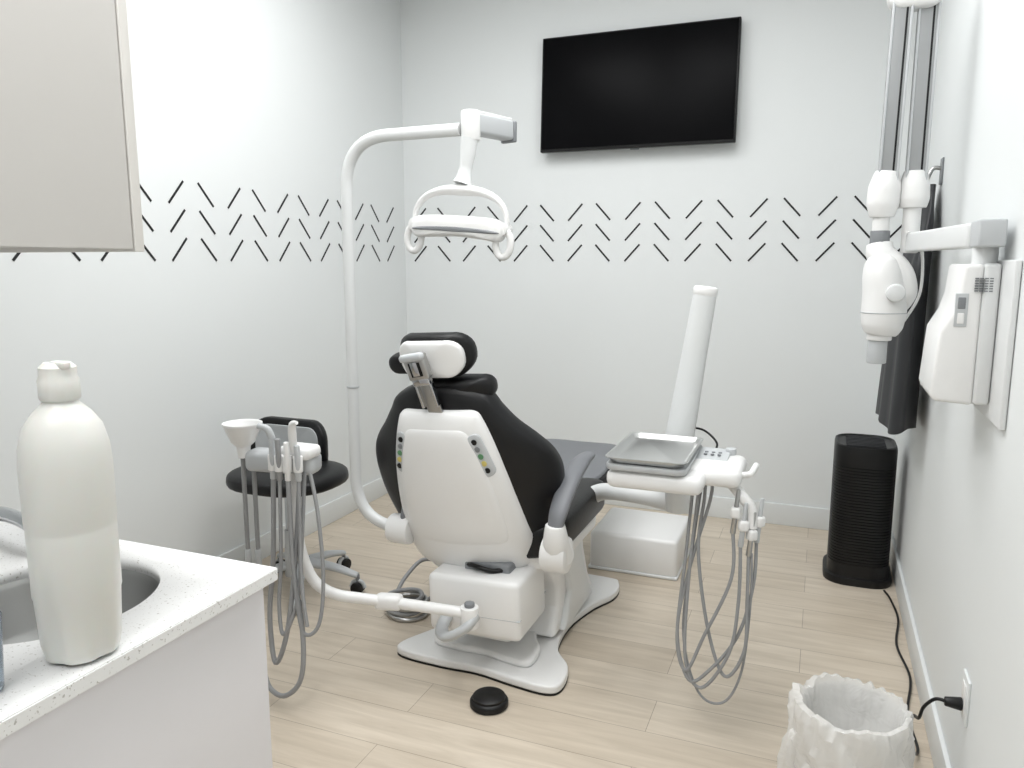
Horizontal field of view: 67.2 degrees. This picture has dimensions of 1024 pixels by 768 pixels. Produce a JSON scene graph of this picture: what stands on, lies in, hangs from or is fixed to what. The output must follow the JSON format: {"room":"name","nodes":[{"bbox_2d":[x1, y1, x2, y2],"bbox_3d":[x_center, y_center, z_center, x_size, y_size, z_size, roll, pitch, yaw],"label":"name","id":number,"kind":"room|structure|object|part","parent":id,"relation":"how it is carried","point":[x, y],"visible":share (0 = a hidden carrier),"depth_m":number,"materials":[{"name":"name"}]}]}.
{"room":"dental clinic","nodes":[
{"label":"dental clinic","id":0,"kind":"room"},
{"bbox_2d":[0,0,407,556],"bbox_3d":[-1.844,-0.498,2.444,0.100,3.220,5.850,4,10,22],"label":"wall","id":1,"kind":"structure","parent":0,"point":[271,98],"depth_m":3.59,"materials":[{"name":"paint"}]},
{"bbox_2d":[12,180,394,261],"bbox_3d":[-1.337,-0.739,3.547,0.002,0.347,3.099,4,10,22],"label":"wall decal","id":2,"kind":"object","parent":1,"relation":"attached to","point":[182,181],"visible":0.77,"depth_m":3.65},
{"bbox_2d":[217,477,387,563],"bbox_3d":[-1.794,1.034,2.659,0.014,0.125,5.836,4,10,22],"label":"baseboard","id":3,"kind":"structure","parent":1,"relation":"attached to","point":[338,508],"depth_m":4.40,"materials":[{"name":"paint"}]},
{"bbox_2d":[255,493,933,767],"bbox_3d":[-0.408,1.231,2.134,3.195,0.100,6.050,4,10,22],"label":"floor","id":4,"kind":"structure","parent":0,"point":[627,700],"depth_m":2.88,"materials":[{"name":"brown wood"}]},
{"bbox_2d":[0,521,277,767],"bbox_3d":[-1.369,0.961,0.648,0.955,0.900,2.468,4,10,22],"label":"cabinet","id":5,"kind":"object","parent":4,"relation":"on","point":[185,683],"depth_m":1.35,"materials":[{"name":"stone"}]},
{"bbox_2d":[0,611,4,691],"bbox_3d":[-0.747,0.381,1.079,0.064,0.110,0.064,4,10,22],"label":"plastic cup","id":6,"kind":"object","parent":5,"relation":"on","point":[2,680],"visible":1,"depth_m":1.08,"materials":[{"name":"plastic"}]},
{"bbox_2d":[0,506,23,529],"bbox_3d":[-1.103,0.303,1.670,0.305,0.078,0.054,7,11,36],"label":"sink faucet","id":7,"kind":"object","parent":5,"relation":"on","point":[12,516],"visible":0.35,"depth_m":1.64,"materials":[{"name":"silver metal"}]},
{"bbox_2d":[16,360,121,665],"bbox_3d":[-0.667,0.191,1.163,0.125,0.458,0.125,4,10,22],"label":"bottle","id":8,"kind":"object","parent":5,"relation":"on","point":[65,466],"visible":1,"depth_m":1.12,"materials":[{"name":"plastic"}]},
{"bbox_3d":[-0.847,0.485,1.419,0.400,0.148,0.400,4,10,22],"label":"sink bowl","id":9,"kind":"part","parent":5,"relation":"part of","materials":[{"name":"metal"}]},
{"bbox_2d":[226,416,365,608],"bbox_3d":[-0.968,0.575,3.513,0.609,0.765,0.572,0,9,2],"label":"stool","id":10,"kind":"object","parent":4,"relation":"on","point":[332,474],"visible":0.42,"depth_m":3.51,"materials":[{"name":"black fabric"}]},
{"bbox_3d":[-1.088,0.849,3.511,0.246,0.079,0.064,-4,10,-24],"label":"leg","id":11,"kind":"part","parent":10,"relation":"part of","materials":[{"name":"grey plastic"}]},
{"bbox_3d":[-1.061,0.291,3.660,0.360,0.190,0.042,4,10,22],"label":"backrest panel","id":12,"kind":"part","parent":10,"relation":"part of","materials":[{"name":"grey plastic"}]},
{"bbox_3d":[-1.006,0.413,3.464,0.520,0.080,0.460,4,10,22],"label":"seat","id":13,"kind":"part","parent":10,"relation":"part of","materials":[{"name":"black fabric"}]},
{"bbox_3d":[-0.890,0.821,3.688,0.064,0.079,0.246,5,10,29],"label":"leg","id":14,"kind":"part","parent":10,"relation":"part of","materials":[{"name":"grey plastic"}]},
{"bbox_3d":[-0.823,0.844,3.539,0.246,0.079,0.064,2,9,12],"label":"leg","id":15,"kind":"part","parent":10,"relation":"part of","materials":[{"name":"grey plastic"}]},
{"bbox_2d":[338,555,348,564],"bbox_3d":[-0.831,0.868,3.800,0.018,0.044,0.083,5,10,29],"label":"hood","id":16,"kind":"object","parent":10,"relation":"attached to","point":[344,559],"depth_m":3.78,"materials":[{"name":"grey plastic"}]},
{"bbox_2d":[349,579,365,588],"bbox_3d":[-0.706,0.911,3.525,0.083,0.045,0.018,2,9,12],"label":"hood","id":17,"kind":"object","parent":10,"relation":"attached to","point":[355,583],"depth_m":3.51,"materials":[{"name":"grey plastic"}]},
{"bbox_2d":[386,557,429,622],"bbox_3d":[-0.408,0.897,3.364,0.228,0.177,0.315,6,11,32],"label":"coil","id":18,"kind":"object","parent":4,"relation":"on","point":[414,593],"visible":0.41,"depth_m":3.34,"materials":[{"name":"metal"}]},
{"bbox_2d":[470,686,507,715],"bbox_3d":[-0.078,1.080,2.636,0.132,0.041,0.132,4,10,22],"label":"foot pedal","id":19,"kind":"object","parent":4,"relation":"on","point":[489,700],"visible":1,"depth_m":2.60,"materials":[{"name":"black plastic"}]},
{"bbox_2d":[376,332,618,695],"bbox_3d":[0.032,0.349,3.338,0.833,1.265,1.619,4,10,22],"label":"dental chair","id":20,"kind":"object","parent":4,"relation":"on","point":[504,511],"visible":0.96,"depth_m":2.74,"materials":[{"name":"white plastic"}]},
{"bbox_2d":[222,419,479,698],"bbox_3d":[-0.555,0.580,2.652,0.888,0.957,0.283,0,9,0],"label":"dental assistant unit","id":21,"kind":"object","parent":20,"relation":"attached to","point":[295,459],"visible":0.95,"depth_m":2.61,"materials":[{"name":"grey plastic"}]},
{"bbox_2d":[222,419,262,458],"bbox_3d":[-0.931,0.194,2.668,0.134,0.122,0.134,4,10,22],"label":"cup","id":22,"kind":"object","parent":21,"relation":"on","point":[242,433],"depth_m":2.64,"materials":[{"name":"white plastic"}]},
{"bbox_3d":[-0.455,0.549,2.667,0.646,0.520,0.069,1,9,6],"label":"horizontal arm","id":23,"kind":"part","parent":21,"relation":"part of","materials":[{"name":"white plastic"}]},
{"bbox_3d":[-0.147,0.761,2.657,0.036,0.015,0.036,4,10,22],"label":"pivot knob","id":24,"kind":"part","parent":21,"relation":"part of","materials":[{"name":"grey plastic"}]},
{"bbox_3d":[-0.348,0.405,3.071,0.043,0.276,0.390,4,10,22],"label":"armrest","id":25,"kind":"part","parent":20,"relation":"part of","materials":[{"name":"plastic"}]},
{"bbox_3d":[-0.323,-0.048,2.559,0.035,0.052,0.018,4,10,22],"label":"headrest slot plate","id":26,"kind":"part","parent":20,"relation":"part of","materials":[{"name":"silver metal"}]},
{"bbox_3d":[-0.320,0.012,2.614,0.068,0.147,0.018,-6,11,-32],"label":"headrest rail","id":27,"kind":"part","parent":20,"relation":"part of","materials":[{"name":"silver metal"}]},
{"bbox_2d":[341,109,516,529],"bbox_3d":[-0.309,-0.201,3.103,0.770,1.674,0.311,4,10,22],"label":"light","id":28,"kind":"object","parent":20,"relation":"attached to","point":[475,124],"depth_m":2.93,"materials":[{"name":"white plastic"}]},
{"bbox_3d":[-0.281,-0.085,2.629,0.246,0.137,0.077,4,10,22],"label":"headrest plate","id":29,"kind":"part","parent":20,"relation":"part of","materials":[{"name":"white plastic"}]},
{"bbox_3d":[-0.270,0.006,2.590,0.068,0.147,0.018,-6,11,-32],"label":"headrest rail","id":30,"kind":"part","parent":20,"relation":"part of","materials":[{"name":"silver metal"}]},
{"bbox_2d":[400,332,477,377],"bbox_3d":[-0.266,-0.101,2.664,0.285,0.164,0.115,4,10,22],"label":"cushion","id":31,"kind":"object","parent":20,"relation":"on","point":[457,353],"depth_m":2.60,"materials":[{"name":"black fabric"}]},
{"bbox_3d":[-0.212,0.360,2.748,0.408,0.474,0.204,4,10,22],"label":"backrest shell panel","id":32,"kind":"part","parent":20,"relation":"part of","materials":[{"name":"white plastic"}]},
{"bbox_2d":[432,373,497,394],"bbox_3d":[-0.184,0.014,2.692,0.260,0.108,0.114,4,10,22],"label":"cushion","id":33,"kind":"object","parent":20,"relation":"on","point":[460,383],"depth_m":2.64,"materials":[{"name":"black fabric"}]},
{"bbox_2d":[376,384,564,533],"bbox_3d":[-0.201,0.313,2.833,0.769,0.684,0.303,4,10,22],"label":"backrest cushion","id":34,"kind":"object","parent":20,"relation":"on","point":[512,480],"depth_m":2.69,"materials":[{"name":"black fabric"}]},
{"bbox_3d":[0.032,0.981,3.262,0.682,0.032,1.012,4,10,22],"label":"plate","id":35,"kind":"part","parent":20,"relation":"part of","materials":[{"name":"white plastic"}]},
{"bbox_2d":[526,478,604,558],"bbox_3d":[0.026,0.520,3.192,0.600,0.173,0.720,4,10,22],"label":"seat cushion","id":36,"kind":"object","parent":20,"relation":"on","point":[580,520],"depth_m":3.00,"materials":[{"name":"black fabric"}]},
{"bbox_3d":[0.218,0.391,2.813,0.079,0.215,0.394,4,10,22],"label":"armrest","id":37,"kind":"part","parent":20,"relation":"part of","materials":[{"name":"plastic"}]},
{"bbox_2d":[599,469,609,482],"bbox_3d":[0.259,0.404,3.759,0.538,0.118,0.695,4,10,22],"label":"cushion","id":38,"kind":"object","parent":20,"relation":"on","point":[602,472],"depth_m":3.45,"materials":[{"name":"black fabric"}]},
{"bbox_2d":[591,285,765,704],"bbox_3d":[0.512,0.315,2.754,0.789,1.321,0.781,4,10,22],"label":"dental delivery unit","id":39,"kind":"object","parent":20,"relation":"attached to","point":[666,471],"depth_m":2.49,"materials":[{"name":"white plastic"}]},
{"bbox_2d":[588,507,689,580],"bbox_3d":[0.660,0.799,3.922,0.440,0.193,0.430,4,10,22],"label":"utility box","id":40,"kind":"object","parent":4,"relation":"on","point":[629,541],"visible":0.85,"depth_m":3.76,"materials":[{"name":"white plastic"}]},
{"bbox_2d":[777,672,914,767],"bbox_3d":[0.920,1.018,2.120,0.353,0.326,0.333,4,10,22],"label":"waste bin","id":41,"kind":"object","parent":4,"relation":"on","point":[835,721],"visible":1,"depth_m":2.09,"materials":[{"name":"white plastic"}]},
{"bbox_2d":[822,433,897,588],"bbox_3d":[1.676,0.596,3.701,0.305,0.664,0.345,4,10,22],"label":"air purifier","id":42,"kind":"object","parent":4,"relation":"on","point":[864,465],"visible":1,"depth_m":3.57,"materials":[{"name":"black plastic"}]},
{"bbox_2d":[846,436,883,439],"bbox_3d":[1.712,0.261,3.738,0.170,0.006,0.008,4,10,22],"label":"grille","id":43,"kind":"object","parent":42,"relation":"attached to","point":[846,436],"depth_m":3.73,"materials":[{"name":"plastic"}]},
{"bbox_2d":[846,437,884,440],"bbox_3d":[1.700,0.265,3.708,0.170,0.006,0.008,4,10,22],"label":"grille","id":44,"kind":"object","parent":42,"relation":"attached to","point":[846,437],"depth_m":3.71,"materials":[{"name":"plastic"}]},
{"bbox_2d":[846,438,884,442],"bbox_3d":[1.688,0.270,3.679,0.170,0.006,0.008,4,10,22],"label":"grille","id":45,"kind":"object","parent":42,"relation":"attached to","point":[846,438],"depth_m":3.68,"materials":[{"name":"plastic"}]},
{"bbox_2d":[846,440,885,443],"bbox_3d":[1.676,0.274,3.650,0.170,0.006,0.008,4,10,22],"label":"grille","id":46,"kind":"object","parent":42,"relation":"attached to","point":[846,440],"depth_m":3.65,"materials":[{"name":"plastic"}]},
{"bbox_2d":[846,441,885,445],"bbox_3d":[1.664,0.279,3.620,0.170,0.006,0.008,4,10,22],"label":"grille","id":47,"kind":"object","parent":42,"relation":"attached to","point":[846,441],"depth_m":3.62,"materials":[{"name":"plastic"}]},
{"bbox_2d":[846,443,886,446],"bbox_3d":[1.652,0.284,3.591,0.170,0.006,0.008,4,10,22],"label":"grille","id":48,"kind":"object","parent":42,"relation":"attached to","point":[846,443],"depth_m":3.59,"materials":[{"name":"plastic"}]},
{"bbox_2d":[847,444,886,448],"bbox_3d":[1.640,0.288,3.562,0.170,0.006,0.008,4,10,22],"label":"grille","id":49,"kind":"object","parent":42,"relation":"attached to","point":[865,446],"depth_m":3.55,"materials":[{"name":"plastic"}]},
{"bbox_2d":[883,590,962,755],"bbox_3d":[1.417,0.884,2.766,0.095,0.386,1.623,4,10,22],"label":"power cord","id":50,"kind":"object","parent":4,"relation":"on","point":[956,703],"visible":0.79,"depth_m":2.15,"materials":[{"name":"black plastic"}]},
{"bbox_2d":[400,0,916,508],"bbox_3d":[0.701,-0.840,4.601,3.195,3.220,0.100,4,10,22],"label":"wall","id":51,"kind":"structure","parent":0,"point":[588,347],"depth_m":4.47,"materials":[{"name":"paint"}]},
{"bbox_2d":[540,16,741,152],"bbox_3d":[0.703,-1.664,4.357,1.120,0.657,0.100,4,10,22],"label":"wall-mounted television","id":52,"kind":"object","parent":51,"relation":"attached to","point":[669,85],"visible":1,"depth_m":4.31,"materials":[{"name":"black plastic"}]},
{"bbox_2d":[414,195,901,261],"bbox_3d":[0.709,-0.895,4.533,2.919,0.347,0.002,4,10,22],"label":"wall decal","id":53,"kind":"object","parent":51,"relation":"attached to","point":[855,196],"visible":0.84,"depth_m":4.43},
{"bbox_2d":[604,495,829,530],"bbox_3d":[0.679,0.697,4.791,2.995,0.125,0.014,4,10,22],"label":"baseboard","id":54,"kind":"structure","parent":51,"relation":"attached to","point":[774,513],"depth_m":4.45,"materials":[{"name":"paint"}]},
{"bbox_2d":[892,0,1023,767],"bbox_3d":[1.028,-0.318,1.305,0.100,3.220,5.850,4,10,22],"label":"wall","id":55,"kind":"structure","parent":0,"point":[958,519],"depth_m":2.16,"materials":[{"name":"paint"}]},
{"bbox_2d":[875,157,943,434],"bbox_3d":[1.622,-0.365,3.156,0.164,1.067,0.580,4,10,22],"label":"apron","id":56,"kind":"object","parent":55,"relation":"attached to","point":[899,383],"visible":0.55,"depth_m":2.98,"materials":[{"name":"plastic"}]},
{"bbox_3d":[1.676,-0.830,3.006,0.006,0.100,0.060,4,10,22],"label":"hook plate","id":57,"kind":"part","parent":56,"relation":"part of","materials":[{"name":"grey plastic"}]},
{"bbox_2d":[889,531,950,767],"bbox_3d":[0.972,1.208,1.561,0.014,0.125,5.836,4,10,22],"label":"baseboard","id":58,"kind":"structure","parent":55,"relation":"attached to","point":[939,754],"depth_m":2.72,"materials":[{"name":"paint"}]},
{"bbox_2d":[860,0,1022,430],"bbox_3d":[1.199,-0.606,2.148,0.207,1.285,1.009,2,9,13],"label":"dental x-ray machine","id":59,"kind":"object","parent":55,"relation":"attached to","point":[967,356],"visible":1,"depth_m":2.47,"materials":[{"name":"white plastic"}]},
{"bbox_3d":[1.252,-0.540,2.613,0.054,0.110,0.054,4,10,22],"label":"yoke stem","id":60,"kind":"part","parent":59,"relation":"part of","materials":[{"name":"white plastic"}]},
{"bbox_3d":[1.264,-0.955,2.542,0.070,0.590,0.050,4,10,22],"label":"scissor arm","id":61,"kind":"part","parent":59,"relation":"part of","materials":[{"name":"metal"}]},
{"bbox_3d":[1.346,-0.538,2.597,0.056,0.190,0.056,4,10,22],"label":"post","id":62,"kind":"part","parent":59,"relation":"part of","materials":[{"name":"white plastic"}]},
{"bbox_3d":[1.348,-0.953,2.530,0.064,0.590,0.050,4,10,22],"label":"scissor arm","id":63,"kind":"part","parent":59,"relation":"part of","materials":[{"name":"metal"}]},
{"bbox_3d":[1.252,-0.424,2.261,0.045,0.062,0.764,3,9,16],"label":"extension arm","id":64,"kind":"part","parent":59,"relation":"part of","materials":[{"name":"white plastic"}]},
{"bbox_2d":[953,293,968,326],"bbox_3d":[1.089,-0.179,1.868,0.027,0.080,0.013,4,10,22],"label":"switch","id":65,"kind":"object","parent":59,"relation":"attached to","point":[961,305],"depth_m":1.86,"materials":[{"name":"white plastic"}]},
{"bbox_3d":[1.194,-0.113,1.913,0.014,0.385,0.410,4,10,22],"label":"wall plate","id":66,"kind":"part","parent":59,"relation":"part of","materials":[{"name":"white plastic"}]},
{"bbox_2d":[960,669,971,726],"bbox_3d":[1.169,0.809,1.988,0.009,0.120,0.080,4,10,22],"label":"wall outlet","id":67,"kind":"object","parent":55,"relation":"attached to","point":[966,683],"visible":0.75,"depth_m":1.97,"materials":[{"name":"plastic"}]},
{"bbox_2d":[961,679,965,714],"bbox_3d":[1.167,0.809,1.988,0.004,0.080,0.040,4,10,22],"label":"receptacle","id":68,"kind":"object","parent":67,"relation":"attached to","point":[963,692],"depth_m":1.98,"materials":[{"name":"white plastic"}]},
{"bbox_3d":[-1.872,-0.215,0.653,0.100,3.220,2.465,4,10,22],"label":"wall partition","id":69,"kind":"structure","parent":0,"visible":0},
{"bbox_2d":[0,0,144,252],"bbox_3d":[-1.501,-0.711,0.428,0.686,1.230,2.453,4,10,22],"label":"upper cabinet","id":70,"kind":"object","parent":69,"relation":"attached to","point":[69,170],"visible":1,"depth_m":1.36,"materials":[{"name":"laminate"}]}
]}

